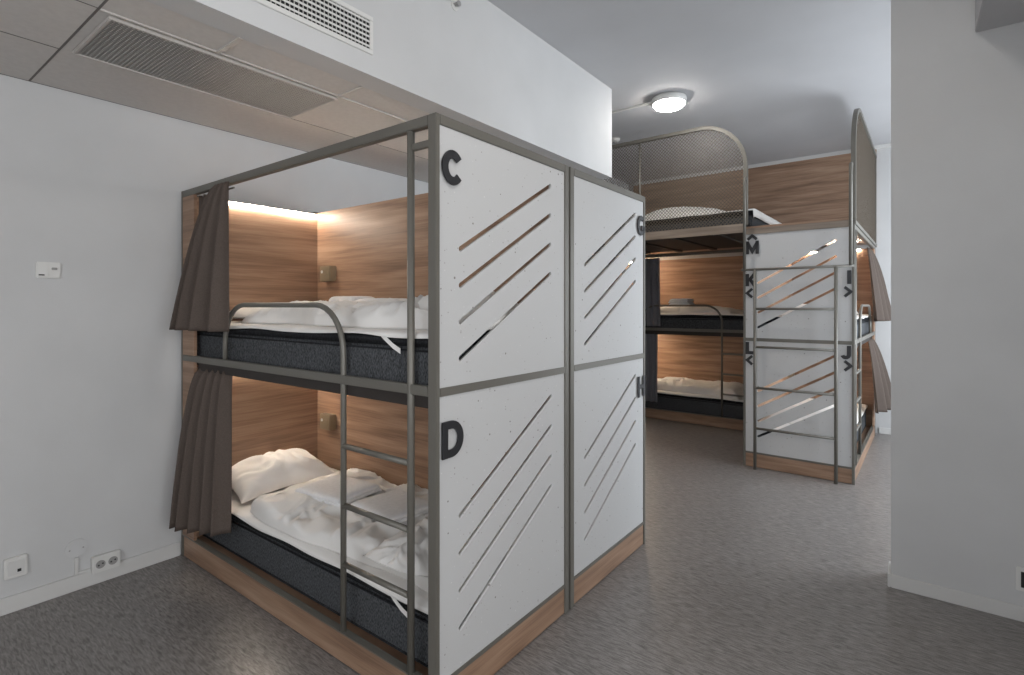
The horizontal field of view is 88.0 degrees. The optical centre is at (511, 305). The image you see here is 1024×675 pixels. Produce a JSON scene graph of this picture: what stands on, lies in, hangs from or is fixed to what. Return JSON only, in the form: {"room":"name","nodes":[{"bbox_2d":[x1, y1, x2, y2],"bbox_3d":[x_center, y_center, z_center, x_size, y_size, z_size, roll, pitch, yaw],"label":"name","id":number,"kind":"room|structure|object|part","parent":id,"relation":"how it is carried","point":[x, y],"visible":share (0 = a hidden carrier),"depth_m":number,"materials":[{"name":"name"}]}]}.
{"room":"dormitory","nodes":[
{"label":"dormitory","id":0,"kind":"room"},
{"bbox_2d":[0,0,429,181],"bbox_3d":[-1.671,-1.128,2.446,1.250,0.064,6.080,0,0,37],"label":"ceiling","id":1,"kind":"structure","parent":0,"point":[48,22],"depth_m":2.62,"materials":[{"name":"tile"}]},
{"bbox_2d":[72,15,337,118],"bbox_3d":[-1.400,-1.088,2.527,0.465,0.016,0.993,0,0,37],"label":"ceiling vent","id":2,"kind":"object","parent":1,"relation":"in","point":[115,42],"visible":1,"depth_m":2.43,"materials":[{"name":"grey"}]},
{"bbox_2d":[0,74,628,598],"bbox_3d":[-1.032,-0.190,4.422,0.120,3.300,10.000,0,0,37],"label":"wall","id":3,"kind":"structure","parent":0,"point":[90,357],"depth_m":2.79,"materials":[{"name":"paint"}]},
{"bbox_2d":[3,554,27,579],"bbox_3d":[-2.373,1.248,2.535,0.024,0.096,0.084,0,0,37],"label":"socket","id":4,"kind":"object","parent":3,"relation":"attached to","point":[16,566],"visible":1,"depth_m":2.53,"materials":[{"name":"white plastic"}]},
{"bbox_2d":[35,262,60,278],"bbox_3d":[-2.303,-0.178,2.632,0.020,0.080,0.096,0,0,37],"label":"thermostat","id":5,"kind":"object","parent":3,"relation":"attached to","point":[42,269],"visible":1,"depth_m":2.63,"materials":[{"name":"white plastic"}]},
{"bbox_2d":[65,539,87,557],"bbox_3d":[-2.240,1.245,2.725,0.008,0.092,0.092,0,0,37],"label":"cover","id":6,"kind":"object","parent":3,"relation":"attached to","point":[77,547],"visible":1,"depth_m":2.72,"materials":[{"name":"grey plastic"}]},
{"bbox_2d":[74,557,90,574],"bbox_3d":[-2.223,1.337,2.743,0.012,0.089,0.066,0,0,37],"label":"cable trunking","id":7,"kind":"object","parent":3,"relation":"attached to","point":[76,559],"visible":1,"depth_m":2.72,"materials":[{"name":"grey plastic"}]},
{"bbox_2d":[0,542,179,615],"bbox_3d":[-2.973,1.421,1.752,0.015,0.078,3.400,0,0,37],"label":"baseboard","id":8,"kind":"structure","parent":3,"relation":"attached to","point":[34,596],"depth_m":2.73,"materials":[{"name":"grey"}]},
{"bbox_2d":[91,549,120,573],"bbox_3d":[-2.154,1.355,2.812,0.038,0.084,0.124,0,0,37],"label":"power socket","id":9,"kind":"object","parent":3,"relation":"attached to","point":[111,559],"visible":1,"depth_m":2.80,"materials":[{"name":"white plastic"}]},
{"bbox_2d":[96,560,105,568],"bbox_3d":[-2.158,1.355,2.780,0.003,0.042,0.042,0,0,37],"label":"outlet","id":10,"kind":"object","parent":9,"relation":"attached to","point":[100,564],"depth_m":2.78,"materials":[{"name":"white"}]},
{"bbox_2d":[108,556,117,564],"bbox_3d":[-2.125,1.355,2.823,0.003,0.042,0.042,0,0,37],"label":"outlet","id":11,"kind":"object","parent":9,"relation":"attached to","point":[112,560],"depth_m":2.82,"materials":[{"name":"white"}]},
{"bbox_2d":[145,0,611,178],"bbox_3d":[-1.579,-1.465,2.452,1.390,0.750,6.200,0,0,37],"label":"wall","id":12,"kind":"structure","parent":0,"point":[474,65],"depth_m":3.02,"materials":[{"name":"paint"}]},
{"bbox_2d":[0,0,427,181],"bbox_3d":[-1.672,-1.095,2.447,1.248,0.002,6.080,0,0,37],"label":"trim","id":13,"kind":"structure","parent":12,"relation":"attached to","point":[104,2],"depth_m":2.41,"materials":[{"name":"grey"}]},
{"bbox_2d":[99,9,427,129],"bbox_3d":[-0.630,-1.093,3.376,0.711,0.007,3.340,0,0,37],"label":"trim","id":14,"kind":"structure","parent":12,"relation":"attached to","point":[235,41],"depth_m":2.32,"materials":[{"name":"grey"}]},
{"bbox_2d":[254,0,372,54],"bbox_3d":[-0.980,-1.276,2.085,0.008,0.179,1.064,0,0,37],"label":"air vent","id":15,"kind":"object","parent":12,"relation":"in","point":[337,19],"visible":1,"depth_m":2.34,"materials":[{"name":"white plastic"}]},
{"bbox_2d":[451,0,460,10],"bbox_3d":[-0.307,-1.679,2.949,0.036,0.060,0.060,0,0,37],"label":"sprinkler","id":16,"kind":"object","parent":12,"relation":"attached to","point":[455,4],"visible":1,"depth_m":2.94,"materials":[{"name":"white plastic"}]},
{"bbox_2d":[0,417,1023,674],"bbox_3d":[1.262,1.510,2.681,6.000,0.100,10.000,0,0,37],"label":"floor","id":17,"kind":"structure","parent":0,"point":[739,569],"depth_m":2.55,"materials":[{"name":"carpet"}]},
{"bbox_2d":[181,112,568,674],"bbox_3d":[-0.828,0.395,2.813,2.101,2.130,0.887,0,0,37],"label":"bunk bed","id":18,"kind":"object","parent":17,"relation":"on","point":[489,426],"visible":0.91,"depth_m":2.26,"materials":[{"name":"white wood"}]},
{"bbox_3d":[-1.920,0.395,3.100,0.014,2.130,0.020,0,0,37],"label":"post","id":19,"kind":"part","parent":18,"relation":"part of","materials":[{"name":"grey metal"}]},
{"bbox_2d":[169,369,232,536],"bbox_3d":[-1.689,0.783,2.865,0.467,0.873,0.208,0,0,37],"label":"curtain","id":20,"kind":"object","parent":18,"relation":"hanging from","point":[202,488],"visible":0.96,"depth_m":2.82,"materials":[{"name":"fabric"}]},
{"bbox_2d":[169,181,234,331],"bbox_3d":[-1.651,-0.255,2.840,0.554,0.772,0.200,0,0,37],"label":"curtain","id":21,"kind":"object","parent":18,"relation":"hanging from","point":[202,297],"visible":1,"depth_m":2.76,"materials":[{"name":"brown fabric"}]},
{"bbox_3d":[-1.644,0.343,3.433,0.018,1.985,0.845,0,0,37],"label":"head panel","id":22,"kind":"part","parent":18,"relation":"part of","materials":[{"name":"brown wood"}]},
{"bbox_3d":[-1.100,0.656,2.480,1.054,1.347,0.024,0,0,37],"label":"guard rail","id":23,"kind":"part","parent":18,"relation":"part of","materials":[{"name":"grey metal"}]},
{"bbox_3d":[-1.098,1.347,2.483,2.041,0.036,0.031,0,0,37],"label":"rail","id":24,"kind":"part","parent":18,"relation":"part of","materials":[{"name":"grey metal"}]},
{"bbox_3d":[-1.101,0.300,2.479,2.041,0.036,0.022,0,0,37],"label":"rail","id":25,"kind":"part","parent":18,"relation":"part of","materials":[{"name":"grey metal"}]},
{"bbox_3d":[-1.098,-0.651,2.483,2.041,0.038,0.030,0,0,37],"label":"rail","id":26,"kind":"part","parent":18,"relation":"part of","materials":[{"name":"grey metal"}]},
{"bbox_2d":[203,513,427,667],"bbox_3d":[-0.816,1.238,2.830,2.009,0.247,0.786,0,0,37],"label":"mattress","id":27,"kind":"object","parent":18,"relation":"on","point":[382,616],"visible":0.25,"depth_m":2.36,"materials":[{"name":"grey fabric"}]},
{"bbox_2d":[231,468,427,613],"bbox_3d":[-0.821,1.123,2.826,1.997,0.033,0.778,0,0,37],"label":"sheet","id":28,"kind":"object","parent":27,"relation":"on","point":[241,510],"visible":0.16,"depth_m":2.37,"materials":[{"name":"white fabric"}]},
{"bbox_2d":[232,448,334,502],"bbox_3d":[-1.451,0.996,3.283,0.374,0.188,0.626,0,0,37],"label":"pillow","id":29,"kind":"object","parent":28,"relation":"on","point":[253,477],"visible":0.79,"depth_m":3.18,"materials":[{"name":"white fabric"}]},
{"bbox_2d":[250,468,512,591],"bbox_3d":[-0.608,1.052,2.691,1.563,0.111,0.777,0,0,36],"label":"duvet","id":30,"kind":"object","parent":28,"relation":"on","point":[300,516],"visible":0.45,"depth_m":2.59,"materials":[{"name":"white fabric"}]},
{"bbox_2d":[295,475,381,507],"bbox_3d":[-0.956,1.001,2.911,0.371,0.049,0.310,0,0,30],"label":"folded towel","id":31,"kind":"object","parent":30,"relation":"on","point":[327,490],"visible":0.8,"depth_m":2.84,"materials":[{"name":"fabric"}]},
{"bbox_2d":[351,489,427,522],"bbox_3d":[-0.601,1.005,2.680,0.355,0.046,0.311,0,0,43],"label":"folded towel","id":32,"kind":"object","parent":30,"relation":"on","point":[392,505],"visible":0.66,"depth_m":2.62,"materials":[{"name":"fabric"}]},
{"bbox_2d":[363,505,504,577],"bbox_3d":[-0.291,0.992,2.368,0.481,0.108,0.649,0,0,23],"label":"sheet","id":33,"kind":"object","parent":30,"relation":"on","point":[391,553],"visible":0.24,"depth_m":2.17,"materials":[{"name":"white fabric"}]},
{"bbox_2d":[320,413,335,430],"bbox_3d":[-1.265,0.794,3.643,0.120,0.104,0.052,0,0,37],"label":"light","id":34,"kind":"object","parent":18,"relation":"attached to","point":[327,420],"depth_m":3.62,"materials":[{"name":"gold metal"}]},
{"bbox_2d":[320,266,335,281],"bbox_3d":[-1.265,-0.222,3.643,0.120,0.104,0.052,0,0,37],"label":"light","id":35,"kind":"object","parent":18,"relation":"attached to","point":[327,273],"depth_m":3.62,"materials":[{"name":"gold metal"}]},
{"bbox_2d":[197,328,489,384],"bbox_3d":[-0.828,0.208,2.814,2.009,0.217,0.824,0,0,37],"label":"mattress","id":36,"kind":"object","parent":18,"relation":"on","point":[369,356],"visible":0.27,"depth_m":2.31,"materials":[{"name":"grey fabric"}]},
{"bbox_2d":[229,321,427,338],"bbox_3d":[-0.834,0.107,2.810,1.997,0.030,0.818,0,0,37],"label":"sheet","id":37,"kind":"object","parent":36,"relation":"on","point":[384,332],"visible":0.27,"depth_m":2.31,"materials":[{"name":"white fabric"}]},
{"bbox_2d":[233,307,266,318],"bbox_3d":[-1.405,0.031,3.284,0.438,0.106,0.673,0,0,35],"label":"pillow","id":38,"kind":"object","parent":37,"relation":"on","point":[243,312],"visible":0.12,"depth_m":3.03,"materials":[{"name":"white fabric"}]},
{"bbox_2d":[241,298,511,329],"bbox_3d":[-0.633,0.025,2.685,1.614,0.138,0.723,0,0,38],"label":"duvet","id":39,"kind":"object","parent":37,"relation":"on","point":[389,313],"visible":0.63,"depth_m":2.43,"materials":[{"name":"white fabric"}]},
{"bbox_2d":[328,296,373,301],"bbox_3d":[-0.967,-0.024,3.223,0.251,0.072,0.210,0,0,31],"label":"folded towel","id":40,"kind":"object","parent":39,"relation":"on","point":[335,298],"visible":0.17,"depth_m":3.14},
{"bbox_2d":[357,298,405,301],"bbox_3d":[-0.739,-0.019,3.046,0.299,0.053,0.232,0,0,42],"label":"folded towel","id":41,"kind":"object","parent":39,"relation":"on","point":[362,299],"visible":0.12,"depth_m":2.97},
{"bbox_2d":[415,291,517,311],"bbox_3d":[-0.234,-0.022,2.436,0.536,0.116,0.572,0,0,20],"label":"pillow","id":42,"kind":"object","parent":39,"relation":"on","point":[422,300],"visible":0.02,"depth_m":2.26,"materials":[{"name":"white fabric"}]},
{"bbox_3d":[-0.823,1.395,2.813,2.069,0.121,0.877,0,0,37],"label":"board","id":43,"kind":"part","parent":18,"relation":"part of","materials":[{"name":"brown wood"}]},
{"bbox_3d":[-0.367,0.349,1.924,0.027,1.962,0.027,0,0,-8],"label":"ladder rail","id":44,"kind":"part","parent":18,"relation":"part of","materials":[{"name":"grey metal"}]},
{"bbox_3d":[-0.575,0.338,3.164,2.051,1.995,0.018,0,0,37],"label":"panel","id":45,"kind":"part","parent":18,"relation":"part of","materials":[{"name":"brown wood"}]},
{"bbox_3d":[-0.272,0.395,1.850,0.040,2.130,0.020,0,0,37],"label":"post","id":46,"kind":"part","parent":18,"relation":"part of","materials":[{"name":"grey metal"}]},
{"bbox_3d":[-0.011,0.819,2.185,0.016,1.001,0.830,0,0,37],"label":"panel","id":47,"kind":"part","parent":18,"relation":"part of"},
{"bbox_3d":[-0.011,-0.173,2.185,0.016,0.922,0.830,0,0,37],"label":"panel","id":48,"kind":"part","parent":18,"relation":"part of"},
{"bbox_3d":[-0.012,-0.652,2.185,0.030,0.036,0.830,0,0,37],"label":"rail","id":49,"kind":"part","parent":18,"relation":"part of","materials":[{"name":"grey metal"}]},
{"bbox_3d":[-0.011,0.303,2.185,0.028,0.030,0.830,0,0,37],"label":"rail","id":50,"kind":"part","parent":18,"relation":"part of","materials":[{"name":"grey metal"}]},
{"bbox_3d":[-0.011,1.327,2.185,0.028,0.016,0.830,0,0,37],"label":"rail","id":51,"kind":"part","parent":18,"relation":"part of","materials":[{"name":"brown wood"}]},
{"bbox_3d":[0.250,0.395,2.530,0.030,2.130,0.035,0,0,37],"label":"post","id":52,"kind":"part","parent":18,"relation":"part of","materials":[{"name":"grey metal"}]},
{"bbox_2d":[569,167,644,608],"bbox_3d":[-0.281,0.395,3.533,2.101,2.130,0.892,0,0,37],"label":"bunk bed","id":53,"kind":"object","parent":17,"relation":"on","point":[607,372],"visible":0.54,"depth_m":2.85,"materials":[{"name":"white wood"}]},
{"bbox_3d":[0.280,0.395,2.570,0.030,2.130,0.035,0,0,37],"label":"post","id":54,"kind":"part","parent":53,"relation":"part of","materials":[{"name":"grey metal"}]},
{"bbox_3d":[0.544,0.819,2.916,0.016,1.001,0.835,0,0,37],"label":"panel","id":55,"kind":"part","parent":53,"relation":"part of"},
{"bbox_3d":[0.544,-0.173,2.916,0.016,0.922,0.835,0,0,37],"label":"panel","id":56,"kind":"part","parent":53,"relation":"part of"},
{"bbox_3d":[-0.280,1.395,3.529,2.069,0.121,0.882,0,0,37],"label":"board","id":57,"kind":"part","parent":53,"relation":"part of","materials":[{"name":"brown wood"}]},
{"bbox_3d":[0.543,-0.652,2.916,0.030,0.036,0.835,0,0,37],"label":"rail","id":58,"kind":"part","parent":53,"relation":"part of","materials":[{"name":"grey metal"}]},
{"bbox_3d":[0.544,0.303,2.916,0.028,0.030,0.835,0,0,37],"label":"rail","id":59,"kind":"part","parent":53,"relation":"part of","materials":[{"name":"grey metal"}]},
{"bbox_3d":[0.544,1.327,2.916,0.028,0.016,0.835,0,0,37],"label":"rail","id":60,"kind":"part","parent":53,"relation":"part of","materials":[{"name":"wood"}]},
{"bbox_3d":[0.701,0.349,3.331,0.027,1.962,0.027,0,0,-8],"label":"ladder rail","id":61,"kind":"part","parent":53,"relation":"part of","materials":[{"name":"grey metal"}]},
{"bbox_3d":[0.797,0.395,3.260,0.040,2.130,0.020,0,0,37],"label":"post","id":62,"kind":"part","parent":53,"relation":"part of","materials":[{"name":"grey metal"}]},
{"bbox_2d":[609,249,742,430],"bbox_3d":[2.389,0.395,6.963,2.050,2.130,0.842,0,0,38],"label":"bunk bed","id":63,"kind":"object","parent":17,"relation":"on","point":[696,354],"visible":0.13,"depth_m":7.18,"materials":[{"name":"brown wood"}]},
{"bbox_2d":[645,334,657,401],"bbox_3d":[1.766,0.792,6.946,0.321,0.895,0.091,0,0,38],"label":"curtain","id":64,"kind":"object","parent":63,"relation":"hanging from","point":[651,340],"visible":0.62,"depth_m":6.91,"materials":[{"name":"fabric"}]},
{"bbox_2d":[645,258,659,325],"bbox_3d":[1.778,-0.180,6.929,0.361,0.880,0.082,0,0,38],"label":"curtain","id":65,"kind":"object","parent":63,"relation":"hanging from","point":[652,266],"visible":0.7,"depth_m":6.89,"materials":[{"name":"fabric"}]},
{"bbox_3d":[2.128,-0.651,6.653,1.996,0.038,0.030,0,0,38],"label":"rail","id":66,"kind":"part","parent":63,"relation":"part of","materials":[{"name":"grey metal"}]},
{"bbox_3d":[2.109,0.656,6.665,1.054,1.347,0.024,0,0,38],"label":"guard rail","id":67,"kind":"part","parent":63,"relation":"part of","materials":[{"name":"grey metal"}]},
{"bbox_2d":[645,393,742,418],"bbox_3d":[2.406,1.242,6.977,1.959,0.239,0.738,0,0,38],"label":"mattress","id":68,"kind":"object","parent":63,"relation":"on","point":[698,405],"visible":0.23,"depth_m":6.59,"materials":[{"name":"fabric"}]},
{"bbox_2d":[657,390,742,401],"bbox_3d":[2.399,1.121,6.972,1.947,0.029,0.733,0,0,38],"label":"sheet","id":69,"kind":"object","parent":68,"relation":"on","point":[658,391],"visible":0.12,"depth_m":6.61,"materials":[{"name":"white fabric"}]},
{"bbox_2d":[657,377,742,398],"bbox_3d":[2.408,1.036,6.992,1.376,0.143,0.748,0,0,38],"label":"duvet","id":70,"kind":"object","parent":69,"relation":"on","point":[686,385],"visible":0.62,"depth_m":6.75,"materials":[{"name":"white fabric"}]},
{"bbox_2d":[661,377,683,380],"bbox_3d":[2.167,0.989,7.143,0.270,0.043,0.262,0,0,27],"label":"folded towel","id":71,"kind":"object","parent":70,"relation":"on","point":[665,378],"visible":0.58,"depth_m":7.09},
{"bbox_2d":[645,315,742,329],"bbox_3d":[2.393,0.212,6.961,1.959,0.209,0.778,0,0,38],"label":"mattress","id":72,"kind":"object","parent":63,"relation":"on","point":[730,322],"visible":0.44,"depth_m":6.54,"materials":[{"name":"fabric"}]},
{"bbox_2d":[660,313,742,315],"bbox_3d":[2.387,0.108,6.957,1.947,0.032,0.773,0,0,38],"label":"sheet","id":73,"kind":"object","parent":72,"relation":"on","point":[660,313],"visible":0.34,"depth_m":6.63,"materials":[{"name":"white fabric"}]},
{"bbox_2d":[660,306,742,313],"bbox_3d":[2.399,0.042,6.979,1.198,0.104,0.694,0,0,38],"label":"duvet","id":74,"kind":"object","parent":73,"relation":"on","point":[697,310],"visible":0.72,"depth_m":6.63,"materials":[{"name":"white fabric"}]},
{"bbox_2d":[668,298,694,304],"bbox_3d":[2.275,-0.042,7.099,0.296,0.116,0.253,0,0,38],"label":"folded towel","id":75,"kind":"object","parent":74,"relation":"on","point":[682,301],"visible":0.7,"depth_m":7.01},
{"bbox_3d":[2.126,0.300,6.650,1.996,0.036,0.022,0,0,38],"label":"rail","id":76,"kind":"part","parent":63,"relation":"part of","materials":[{"name":"grey metal"}]},
{"bbox_3d":[2.128,1.347,6.654,1.996,0.036,0.031,0,0,38],"label":"rail","id":77,"kind":"part","parent":63,"relation":"part of","materials":[{"name":"grey metal"}]},
{"bbox_3d":[2.396,1.395,6.960,2.024,0.121,0.832,0,0,38],"label":"board","id":78,"kind":"part","parent":63,"relation":"part of","materials":[{"name":"brown wood"}]},
{"bbox_3d":[2.636,0.338,7.289,2.006,1.995,0.018,0,0,38],"label":"panel","id":79,"kind":"part","parent":63,"relation":"part of","materials":[{"name":"brown wood"}]},
{"bbox_2d":[594,108,876,483],"bbox_3d":[2.292,-0.169,6.100,3.007,3.253,2.320,0,0,38],"label":"bed","id":80,"kind":"object","parent":17,"relation":"on","point":[844,186],"visible":0.81,"depth_m":5.39,"materials":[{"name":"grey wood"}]},
{"bbox_3d":[1.306,-1.234,5.506,2.155,0.977,0.034,0,0,38],"label":"guard frame","id":81,"kind":"part","parent":80,"relation":"part of","materials":[{"name":"grey metal"}]},
{"bbox_2d":[614,210,769,234],"bbox_3d":[1.799,-0.806,6.083,2.154,0.157,1.452,0,0,38],"label":"mattress","id":82,"kind":"object","parent":80,"relation":"on","point":[752,221],"visible":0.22,"depth_m":5.13,"materials":[{"name":"fabric"}]},
{"bbox_2d":[645,209,781,224],"bbox_3d":[1.802,-0.851,6.071,2.166,0.098,1.448,0,0,38],"label":"sheet","id":83,"kind":"object","parent":82,"relation":"on","point":[756,213],"visible":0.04,"depth_m":5.15,"materials":[{"name":"white fabric"}]},
{"bbox_2d":[645,206,724,219],"bbox_3d":[1.916,-0.982,5.782,1.115,0.168,1.005,0,0,38],"label":"duvet","id":84,"kind":"object","parent":83,"relation":"on","point":[683,208],"visible":0.12,"depth_m":5.44,"materials":[{"name":"white fabric"}]},
{"bbox_3d":[2.123,-0.749,4.817,0.027,0.847,0.096,0,0,38],"label":"handrail","id":85,"kind":"part","parent":80,"relation":"part of","materials":[{"name":"grey metal"}]},
{"bbox_3d":[2.170,0.566,4.735,0.027,1.784,0.026,0,0,38],"label":"ladder rail","id":86,"kind":"part","parent":80,"relation":"part of","materials":[{"name":"grey metal"}]},
{"bbox_3d":[3.001,-1.260,7.005,3.000,1.069,0.020,0,0,38],"label":"panel","id":87,"kind":"part","parent":80,"relation":"part of","materials":[{"name":"brown wood"}]},
{"bbox_3d":[2.419,-0.326,4.539,0.860,0.022,0.023,0,0,38],"label":"ladder frame","id":88,"kind":"part","parent":80,"relation":"part of","materials":[{"name":"grey metal"}]},
{"bbox_3d":[2.659,0.566,4.350,0.027,1.784,0.026,0,0,38],"label":"ladder rail","id":89,"kind":"part","parent":80,"relation":"part of","materials":[{"name":"grey metal"}]},
{"bbox_3d":[2.761,-0.749,4.314,0.027,0.847,0.096,0,0,38],"label":"handrail","id":90,"kind":"part","parent":80,"relation":"part of","materials":[{"name":"grey metal"}]},
{"bbox_3d":[3.466,-1.214,5.188,0.034,1.016,2.195,0,0,38],"label":"guard frame","id":91,"kind":"part","parent":80,"relation":"part of","materials":[{"name":"grey metal"}]},
{"bbox_3d":[3.483,-0.689,5.209,0.032,0.034,2.220,0,0,38],"label":"rail","id":92,"kind":"part","parent":80,"relation":"part of","materials":[{"name":"grey metal"}]},
{"bbox_2d":[743,220,874,484],"bbox_3d":[3.101,0.378,5.402,0.862,2.165,2.101,0,0,38],"label":"bunk bed","id":93,"kind":"object","parent":17,"relation":"on","point":[795,245],"visible":0.89,"depth_m":4.61,"materials":[{"name":"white wood"}]},
{"bbox_3d":[2.133,0.395,4.854,0.020,2.130,0.030,0,0,38],"label":"post","id":94,"kind":"part","parent":93,"relation":"part of","materials":[{"name":"grey metal"}]},
{"bbox_3d":[2.778,0.338,5.670,0.018,1.995,2.051,0,0,38],"label":"panel","id":95,"kind":"part","parent":93,"relation":"part of","materials":[{"name":"brown wood"}]},
{"bbox_3d":[2.462,0.303,4.593,0.820,0.030,0.028,0,0,38],"label":"rail","id":96,"kind":"part","parent":93,"relation":"part of","materials":[{"name":"grey metal"}]},
{"bbox_3d":[2.462,0.819,4.593,0.820,1.001,0.016,0,0,38],"label":"panel","id":97,"kind":"part","parent":93,"relation":"part of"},
{"bbox_3d":[2.462,-0.181,4.593,0.820,0.938,0.016,0,0,38],"label":"panel","id":98,"kind":"part","parent":93,"relation":"part of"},
{"bbox_3d":[2.462,1.327,4.593,0.820,0.016,0.028,0,0,38],"label":"rail","id":99,"kind":"part","parent":93,"relation":"part of","materials":[{"name":"wood"}]},
{"bbox_3d":[3.096,1.395,5.400,0.852,0.121,2.069,0,0,38],"label":"board","id":100,"kind":"part","parent":93,"relation":"part of","materials":[{"name":"brown wood"}]},
{"bbox_2d":[757,408,866,441],"bbox_3d":[3.085,1.238,5.415,0.761,0.247,2.009,0,0,38],"label":"mattress","id":101,"kind":"object","parent":93,"relation":"on","point":[864,414],"visible":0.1,"depth_m":5.66,"materials":[{"name":"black fabric"}]},
{"bbox_2d":[758,404,867,429],"bbox_3d":[3.091,1.121,5.413,0.753,0.029,1.997,0,0,38],"label":"sheet","id":102,"kind":"object","parent":101,"relation":"on","point":[864,406],"visible":0.07,"depth_m":5.24,"materials":[{"name":"white fabric"}]},
{"bbox_2d":[757,317,868,337],"bbox_3d":[3.100,0.208,5.403,0.799,0.217,2.009,0,0,38],"label":"mattress","id":103,"kind":"object","parent":93,"relation":"on","point":[865,322],"visible":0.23,"depth_m":5.34,"materials":[{"name":"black fabric"}]},
{"bbox_2d":[777,314,871,318],"bbox_3d":[3.107,0.108,5.401,0.793,0.031,1.997,0,0,38],"label":"sheet","id":104,"kind":"object","parent":103,"relation":"on","point":[863,315],"visible":0.08,"depth_m":5.31,"materials":[{"name":"white fabric"}]},
{"bbox_2d":[779,304,858,315],"bbox_3d":[3.093,0.032,5.416,0.683,0.123,1.330,0,0,38],"label":"duvet","id":105,"kind":"object","parent":104,"relation":"on","point":[801,305],"visible":0.03,"depth_m":5.01,"materials":[{"name":"white fabric"}]},
{"bbox_3d":[3.735,0.343,6.207,0.820,1.985,0.018,0,0,38],"label":"head panel","id":106,"kind":"part","parent":93,"relation":"part of","materials":[{"name":"brown wood"}]},
{"bbox_3d":[2.795,0.395,4.338,0.020,2.130,0.040,0,0,38],"label":"post","id":107,"kind":"part","parent":93,"relation":"part of","materials":[{"name":"grey metal"}]},
{"bbox_3d":[2.868,0.349,4.433,0.027,1.962,0.027,0,0,-37],"label":"ladder rail","id":108,"kind":"part","parent":93,"relation":"part of","materials":[{"name":"grey metal"}]},
{"bbox_3d":[3.438,0.656,5.155,0.024,1.347,1.054,0,0,38],"label":"guard rail","id":109,"kind":"part","parent":93,"relation":"part of","materials":[{"name":"grey metal"}]},
{"bbox_3d":[3.436,-0.651,5.158,0.030,0.038,2.041,0,0,38],"label":"rail","id":110,"kind":"part","parent":93,"relation":"part of","materials":[{"name":"grey metal"}]},
{"bbox_3d":[3.439,0.300,5.155,0.022,0.036,2.041,0,0,38],"label":"rail","id":111,"kind":"part","parent":93,"relation":"part of","materials":[{"name":"grey metal"}]},
{"bbox_3d":[3.435,1.347,5.158,0.031,0.036,2.041,0,0,38],"label":"rail","id":112,"kind":"part","parent":93,"relation":"part of","materials":[{"name":"grey metal"}]},
{"bbox_2d":[866,247,890,321],"bbox_3d":[3.952,-0.230,5.681,0.229,0.781,0.597,0,0,38],"label":"curtain","id":113,"kind":"object","parent":93,"relation":"hanging from","point":[880,299],"visible":0.98,"depth_m":5.59,"materials":[{"name":"fabric"}]},
{"bbox_2d":[868,338,890,413],"bbox_3d":[3.943,0.724,5.650,0.251,0.753,0.618,0,0,38],"label":"curtain","id":114,"kind":"object","parent":93,"relation":"hanging from","point":[881,380],"visible":0.91,"depth_m":5.57,"materials":[{"name":"fabric"}]},
{"bbox_2d":[488,0,890,183],"bbox_3d":[1.262,-1.890,2.681,6.000,0.100,10.000,0,0,37],"label":"ceiling","id":115,"kind":"structure","parent":0,"point":[788,79],"depth_m":4.04,"materials":[{"name":"paint"}]},
{"bbox_2d":[612,137,619,143],"bbox_3d":[1.131,-1.813,5.818,0.110,0.054,0.110,0,0,37],"label":"smoke detector","id":116,"kind":"object","parent":115,"relation":"attached to","point":[615,140],"visible":0.91,"depth_m":5.78,"materials":[{"name":"white plastic"}]},
{"bbox_2d":[612,102,651,113],"bbox_3d":[0.650,-1.832,5.242,1.570,0.016,0.020,0,0,37],"label":"cable conduit","id":117,"kind":"object","parent":115,"relation":"attached to","point":[648,103],"visible":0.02,"depth_m":4.89,"materials":[{"name":"white plastic"}]},
{"bbox_2d":[652,92,686,111],"bbox_3d":[1.387,-1.788,4.683,0.300,0.103,0.300,0,0,37],"label":"ceiling lamp","id":118,"kind":"object","parent":115,"relation":"attached to","point":[667,101],"visible":1,"depth_m":4.59,"materials":[{"name":"white plastic"}]},
{"bbox_2d":[653,98,684,111],"bbox_3d":[1.387,-1.760,4.683,0.272,0.047,0.272,0,0,37],"label":"diffuser","id":119,"kind":"object","parent":118,"relation":"attached to","point":[660,104],"depth_m":4.61,"materials":[{"name":"white"}]},
{"bbox_2d":[629,148,890,432],"bbox_3d":[3.861,-0.190,6.439,5.550,3.300,0.121,0,0,38],"label":"wall","id":120,"kind":"structure","parent":0,"point":[883,249],"depth_m":6.06,"materials":[{"name":"paint"}]},
{"bbox_2d":[633,143,890,185],"bbox_3d":[3.829,-1.817,6.359,5.100,0.045,0.048,0,0,38],"label":"trim","id":121,"kind":"structure","parent":120,"relation":"attached to","point":[888,145],"depth_m":6.68,"materials":[{"name":"grey"}]},
{"bbox_2d":[879,427,890,434],"bbox_3d":[5.024,1.425,5.436,2.080,0.070,0.016,0,0,38],"label":"baseboard","id":122,"kind":"structure","parent":120,"relation":"attached to","point":[881,430],"depth_m":6.04,"materials":[{"name":"grey"}]},
{"bbox_2d":[891,0,1023,606],"bbox_3d":[3.005,-0.190,2.068,2.481,3.300,0.150,0,0,37],"label":"wall","id":123,"kind":"structure","parent":0,"point":[957,91],"depth_m":2.60,"materials":[{"name":"paint"}]},
{"bbox_2d":[888,561,1023,621],"bbox_3d":[2.960,1.426,2.103,2.395,0.068,0.178,0,0,37],"label":"baseboard","id":124,"kind":"structure","parent":123,"relation":"attached to","point":[996,607],"depth_m":2.59,"materials":[{"name":"grey"}]},
{"bbox_2d":[1016,566,1023,591],"bbox_3d":[2.372,1.265,2.445,0.070,0.110,0.014,0,0,37],"label":"wall outlet","id":125,"kind":"object","parent":123,"relation":"attached to","point":[1019,570],"visible":1,"depth_m":2.45,"materials":[{"name":"white plastic"}]},
{"bbox_2d":[975,0,1023,31],"bbox_3d":[2.481,-1.579,1.186,2.050,0.523,1.890,0,0,37],"label":"wall","id":126,"kind":"structure","parent":0,"point":[989,14],"depth_m":2.40,"materials":[{"name":"paint"}]}
]}

